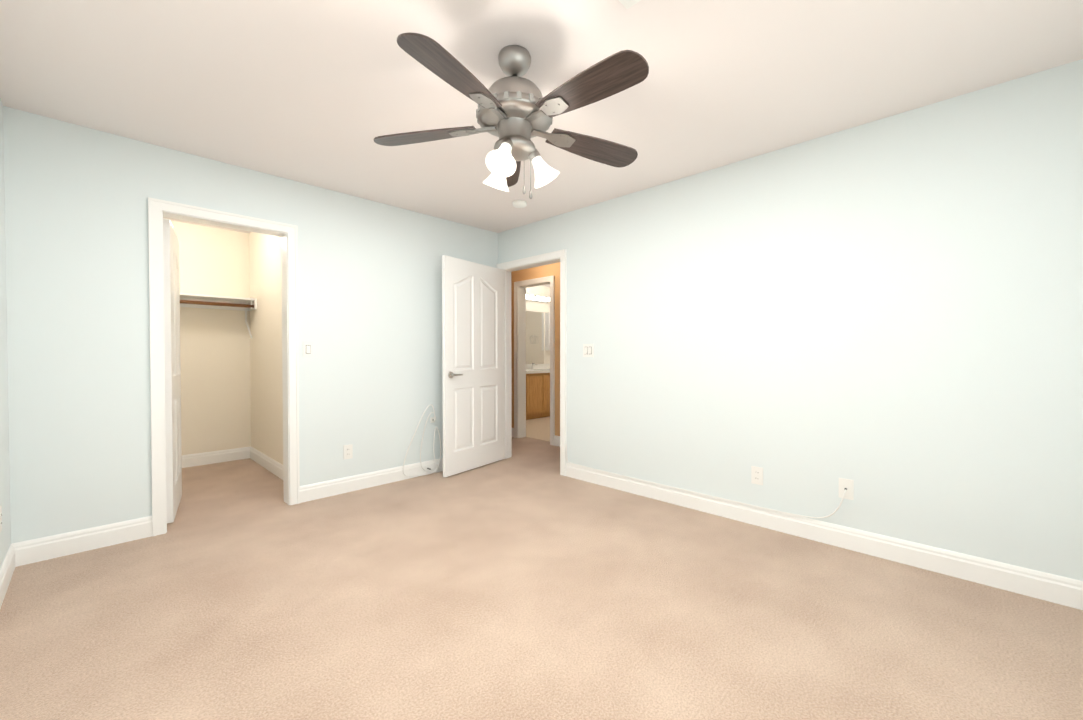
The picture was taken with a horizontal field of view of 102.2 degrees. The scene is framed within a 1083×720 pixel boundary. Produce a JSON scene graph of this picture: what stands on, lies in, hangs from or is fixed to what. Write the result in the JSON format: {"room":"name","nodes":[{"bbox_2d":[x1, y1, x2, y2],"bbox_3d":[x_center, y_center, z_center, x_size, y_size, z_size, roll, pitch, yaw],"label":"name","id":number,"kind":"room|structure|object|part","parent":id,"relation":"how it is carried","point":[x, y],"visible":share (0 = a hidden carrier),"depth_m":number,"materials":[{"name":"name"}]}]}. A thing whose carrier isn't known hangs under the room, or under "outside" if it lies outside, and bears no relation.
{"room":"empty bedroom","nodes":[
{"label":"empty bedroom","id":0,"kind":"room"},
{"bbox_2d":[0,98,10,567],"bbox_3d":[-1.243,-0.092,0.686,4.540,2.440,0.120,1,1,44],"label":"wall","id":1,"kind":"structure","parent":0,"point":[5,538],"depth_m":2.22,"materials":[{"name":"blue paint"}]},
{"bbox_2d":[0,505,1,532],"bbox_3d":[-2.538,0.748,2.048,0.072,0.116,0.008,1,1,44],"label":"outlet","id":2,"kind":"object","parent":1,"relation":"attached to","point":[0,518],"visible":1,"depth_m":2.05,"materials":[{"name":"white plastic"}]},
{"bbox_2d":[0,542,19,607],"bbox_3d":[-1.238,1.064,0.793,4.420,0.125,0.015,1,1,44],"label":"baseboard","id":3,"kind":"structure","parent":1,"relation":"attached to","point":[12,559],"depth_m":2.17,"materials":[{"name":"white wood"}]},
{"bbox_2d":[170,220,250,454],"bbox_3d":[-3.741,-0.144,4.255,0.120,2.440,1.510,1,1,44],"label":"wall","id":4,"kind":"structure","parent":0,"point":[215,380],"depth_m":4.53,"materials":[{"name":"beige paint"}]},
{"bbox_2d":[182,447,243,467],"bbox_3d":[-3.696,1.014,4.221,0.015,0.125,1.440,1,1,44],"label":"baseboard","id":5,"kind":"structure","parent":4,"relation":"attached to","point":[190,460],"depth_m":4.51,"materials":[{"name":"white wood"}]},
{"bbox_2d":[180,293,256,337],"bbox_3d":[-3.591,-0.425,4.104,0.300,0.412,1.510,1,1,44],"label":"closet shelf","id":6,"kind":"object","parent":4,"relation":"attached to","point":[189,300],"visible":0.4,"depth_m":4.43,"materials":[{"name":"white wood"}]},
{"bbox_3d":[-3.522,-0.551,4.022,0.034,0.034,1.491,1,1,44],"label":"rod","id":7,"kind":"part","parent":6,"relation":"part of","materials":[{"name":"brown wood"}]},
{"bbox_2d":[3,106,497,543],"bbox_3d":[-1.692,-0.134,3.565,0.120,2.440,3.380,1,1,44],"label":"wall","id":8,"kind":"structure","parent":0,"point":[77,270],"depth_m":2.67,"materials":[{"name":"blue paint"}]},
{"bbox_2d":[20,516,152,565],"bbox_3d":[-2.615,1.039,2.537,0.015,0.125,0.534,1,1,44],"label":"baseboard","id":9,"kind":"structure","parent":8,"relation":"attached to","point":[64,544],"depth_m":2.51,"materials":[{"name":"white wood"}]},
{"bbox_2d":[148,197,299,535],"bbox_3d":[-2.135,0.044,3.008,0.024,2.100,0.836,1,1,44],"label":"door frame","id":10,"kind":"structure","parent":8,"relation":"attached to","point":[156,207],"depth_m":2.75,"materials":[{"name":"white wood"}]},
{"bbox_2d":[303,342,312,356],"bbox_3d":[-1.796,-0.081,3.363,0.012,0.116,0.072,1,1,44],"label":"light switch","id":11,"kind":"object","parent":8,"relation":"attached to","point":[307,349],"visible":1,"depth_m":3.36,"materials":[{"name":"white plastic"}]},
{"bbox_2d":[343,444,352,459],"bbox_3d":[-1.590,0.755,3.591,0.008,0.116,0.072,1,1,44],"label":"outlet","id":12,"kind":"object","parent":8,"relation":"attached to","point":[347,451],"visible":1,"depth_m":3.59,"materials":[{"name":"white plastic"}]},
{"bbox_2d":[300,458,442,502],"bbox_3d":[-1.156,1.016,4.036,0.015,0.125,1.983,1,1,44],"label":"baseboard","id":13,"kind":"structure","parent":8,"relation":"attached to","point":[310,492],"depth_m":3.68,"materials":[{"name":"white wood"}]},
{"bbox_2d":[403,404,442,476],"bbox_3d":[-1.077,0.745,4.060,0.061,0.658,0.447,1,1,44],"label":"cord","id":14,"kind":"object","parent":8,"relation":"attached to","point":[433,446],"visible":0.98,"depth_m":4.10,"materials":[{"name":"white plastic"}]},
{"bbox_2d":[420,412,435,472],"bbox_3d":[-1.063,0.779,4.088,0.040,0.582,0.163,1,1,44],"label":"cord","id":15,"kind":"object","parent":8,"relation":"attached to","point":[422,440],"visible":0.94,"depth_m":4.06,"materials":[{"name":"white plastic"}]},
{"bbox_2d":[249,232,282,464],"bbox_3d":[-2.517,-0.144,4.200,1.950,2.440,0.120,1,1,44],"label":"wall","id":16,"kind":"structure","parent":0,"point":[265,282],"depth_m":4.30,"materials":[{"name":"beige paint"}]},
{"bbox_2d":[244,446,282,479],"bbox_3d":[-2.530,1.015,4.118,1.830,0.125,0.040,1,1,44],"label":"baseboard","id":17,"kind":"structure","parent":16,"relation":"attached to","point":[268,463],"depth_m":4.35,"materials":[{"name":"white wood"}]},
{"bbox_2d":[511,262,559,435],"bbox_3d":[0.515,-0.158,5.143,6.000,2.440,0.120,1,1,44],"label":"wall","id":18,"kind":"structure","parent":0,"point":[556,270],"depth_m":5.40,"materials":[{"name":"orange paint"}]},
{"bbox_2d":[554,435,559,446],"bbox_3d":[1.388,1.014,4.215,3.432,0.125,0.015,1,1,44],"label":"baseboard","id":19,"kind":"structure","parent":18,"relation":"attached to","point":[556,438],"depth_m":5.38,"materials":[{"name":"white wood"}]},
{"bbox_2d":[526,416,549,441],"bbox_3d":[0.645,1.028,7.337,2.450,0.004,3.180,1,1,44],"label":"floor","id":20,"kind":"structure","parent":0,"point":[538,428],"depth_m":6.61,"materials":[{"name":"beige tile"}]},
{"bbox_2d":[526,371,549,419],"bbox_3d":[0.065,0.617,8.077,0.571,0.796,2.320,1,1,44],"label":"bathroom vanity","id":21,"kind":"object","parent":20,"relation":"on","point":[537,390],"depth_m":7.55,"materials":[{"name":"brown wood"}]},
{"bbox_2d":[538,367,549,370],"bbox_3d":[0.067,0.199,8.069,0.576,0.040,2.340,1,1,44],"label":"countertop","id":22,"kind":"structure","parent":21,"relation":"on","point":[539,368],"depth_m":8.25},
{"bbox_2d":[526,286,549,363],"bbox_3d":[-0.234,-0.203,8.258,0.120,2.440,3.300,1,1,44],"label":"wall","id":23,"kind":"structure","parent":0,"point":[536,306],"depth_m":8.40,"materials":[{"name":"white paint"}]},
{"bbox_2d":[526,311,543,363],"bbox_3d":[-0.377,-0.420,8.017,0.006,0.980,1.200,1,1,44],"label":"bathroom mirror","id":24,"kind":"object","parent":23,"relation":"attached to","point":[534,326],"visible":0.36,"depth_m":8.27,"materials":[{"name":"clear glass"}]},
{"bbox_2d":[526,294,549,302],"bbox_3d":[-0.141,-1.162,8.154,0.139,0.100,0.900,1,1,44],"label":"wall lamp","id":25,"kind":"object","parent":23,"relation":"attached to","point":[537,298],"visible":0.71,"depth_m":8.20,"materials":[{"name":"silver metal"}]},
{"bbox_2d":[526,363,549,370],"bbox_3d":[-0.134,0.126,8.263,0.017,0.100,2.340,1,1,44],"label":"backsplash","id":26,"kind":"structure","parent":23,"relation":"attached to","point":[529,367],"depth_m":8.20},
{"bbox_2d":[545,312,549,349],"bbox_3d":[0.246,-0.553,8.588,0.100,0.730,0.410,1,1,44],"label":"upper cabinet","id":27,"kind":"object","parent":23,"relation":"attached to","point":[547,331],"visible":0.36,"depth_m":8.43,"materials":[{"name":"white wood"}]},
{"bbox_2d":[0,437,1082,719],"bbox_3d":[0.510,1.123,4.440,7.240,0.100,7.920,1,1,44],"label":"floor carpet","id":28,"kind":"object","parent":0,"point":[526,581],"depth_m":1.87,"materials":[{"name":"beige carpet"}]},
{"bbox_2d":[162,211,289,532],"bbox_3d":[-2.187,0.068,3.059,0.128,2.050,0.737,1,1,44],"label":"lining","id":29,"kind":"object","parent":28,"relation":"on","point":[284,255],"depth_m":3.27,"materials":[{"name":"white wood"}]},
{"bbox_2d":[163,218,181,522],"bbox_3d":[-2.673,0.072,3.171,0.035,2.015,0.691,-1,1,-36],"label":"closet door","id":30,"kind":"structure","parent":29,"relation":"attached to","point":[172,369],"depth_m":2.94,"materials":[{"name":"white wood"}]},
{"bbox_2d":[502,258,559,458],"bbox_3d":[-0.077,0.048,4.438,0.883,2.050,0.128,1,1,44],"label":"lining","id":31,"kind":"object","parent":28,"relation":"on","point":[507,360],"depth_m":4.77,"materials":[{"name":"white wood"}]},
{"bbox_2d":[442,255,503,476],"bbox_3d":[-0.649,0.055,4.318,0.147,2.015,0.847,1,1,34],"label":"bedroom door","id":32,"kind":"structure","parent":31,"relation":"attached to","point":[473,354],"depth_m":4.26,"materials":[{"name":"white wood"}]},
{"bbox_3d":[-0.831,0.137,4.053,0.147,0.062,0.134,1,1,34],"label":"lever","id":33,"kind":"part","parent":32,"relation":"part of","materials":[{"name":"silver metal"}]},
{"bbox_2d":[0,0,1082,286],"bbox_3d":[0.510,-1.417,4.403,7.240,0.100,7.920,1,1,44],"label":"ceiling","id":34,"kind":"structure","parent":0,"point":[318,92],"depth_m":2.04,"materials":[{"name":"white paint"}]},
{"bbox_2d":[374,32,648,198],"bbox_3d":[-0.083,-1.019,1.876,1.206,0.621,1.253,1,1,44],"label":"ceiling fan","id":35,"kind":"object","parent":34,"relation":"hanging from","point":[516,111],"visible":1,"depth_m":1.81,"materials":[{"name":"silver metal"}]},
{"bbox_3d":[-0.527,-1.014,1.980,0.480,0.007,0.148,-2,12,9],"label":"blade","id":36,"kind":"part","parent":35,"relation":"part of","materials":[{"name":"brown wood"}]},
{"bbox_3d":[-0.306,-1.008,1.545,0.148,0.007,0.480,14,9,26],"label":"blade","id":37,"kind":"part","parent":35,"relation":"part of","materials":[{"name":"brown wood"}]},
{"bbox_3d":[-0.181,-1.019,2.324,0.148,0.007,0.480,-12,0,-9],"label":"blade","id":38,"kind":"part","parent":35,"relation":"part of","materials":[{"name":"brown wood"}]},
{"bbox_3d":[0.253,-1.016,2.102,0.480,0.007,0.148,2,-12,-27],"label":"blade","id":39,"kind":"part","parent":35,"relation":"part of","materials":[{"name":"brown wood"}]},
{"bbox_3d":[0.175,-1.009,1.620,0.480,0.007,0.148,4,-8,45],"label":"blade","id":40,"kind":"part","parent":35,"relation":"part of","materials":[{"name":"brown wood"}]},
{"bbox_2d":[512,200,526,207],"bbox_3d":[-0.188,-1.340,3.764,0.128,0.034,0.128,1,1,44],"label":"smoke detector","id":41,"kind":"object","parent":34,"relation":"attached to","point":[519,203],"visible":1,"depth_m":3.73,"materials":[{"name":"white plastic"}]},
{"bbox_2d":[619,0,640,8],"bbox_3d":[0.325,-1.316,1.394,0.350,0.012,0.350,1,1,44],"label":"ceiling vent","id":42,"kind":"object","parent":34,"relation":"in","point":[626,4],"visible":1,"depth_m":1.61,"materials":[{"name":"white plastic"}]},
{"bbox_2d":[498,59,1082,580],"bbox_3d":[1.113,-0.130,3.277,4.540,2.440,0.120,1,1,44],"label":"wall","id":43,"kind":"structure","parent":0,"point":[885,315],"depth_m":2.48,"materials":[{"name":"blue paint"}]},
{"bbox_2d":[496,249,566,475],"bbox_3d":[-0.127,0.024,4.386,0.982,2.100,0.024,1,1,44],"label":"door frame","id":44,"kind":"structure","parent":43,"relation":"attached to","point":[562,254],"depth_m":4.62,"materials":[{"name":"white wood"}]},
{"bbox_2d":[583,344,593,356],"bbox_3d":[0.413,-0.084,3.867,0.118,0.116,0.012,1,1,44],"label":"light switch","id":45,"kind":"object","parent":43,"relation":"attached to","point":[588,350],"visible":1,"depth_m":3.87,"materials":[{"name":"white plastic"}]},
{"bbox_2d":[751,466,762,484],"bbox_3d":[1.429,0.766,2.893,0.072,0.116,0.008,1,1,44],"label":"outlet","id":46,"kind":"object","parent":43,"relation":"attached to","point":[756,475],"visible":1,"depth_m":2.89,"materials":[{"name":"white plastic"}]},
{"bbox_2d":[565,462,1082,609],"bbox_3d":[1.460,1.034,2.862,3.441,0.125,0.015,1,1,44],"label":"baseboard","id":47,"kind":"structure","parent":43,"relation":"attached to","point":[1060,590],"depth_m":2.46,"materials":[{"name":"white wood"}]},
{"bbox_2d":[566,444,845,517],"bbox_3d":[0.995,0.853,3.283,2.149,0.223,0.027,1,1,44],"label":"cord","id":48,"kind":"object","parent":47,"relation":"on","point":[719,497],"visible":0.96,"depth_m":3.01,"materials":[{"name":"white plastic"}]},
{"bbox_2d":[839,478,853,499],"bbox_3d":[1.776,0.753,2.549,0.072,0.116,0.016,1,1,44],"label":"outlet","id":49,"kind":"object","parent":43,"relation":"attached to","point":[847,485],"visible":1,"depth_m":2.55,"materials":[{"name":"white plastic"}]}
]}

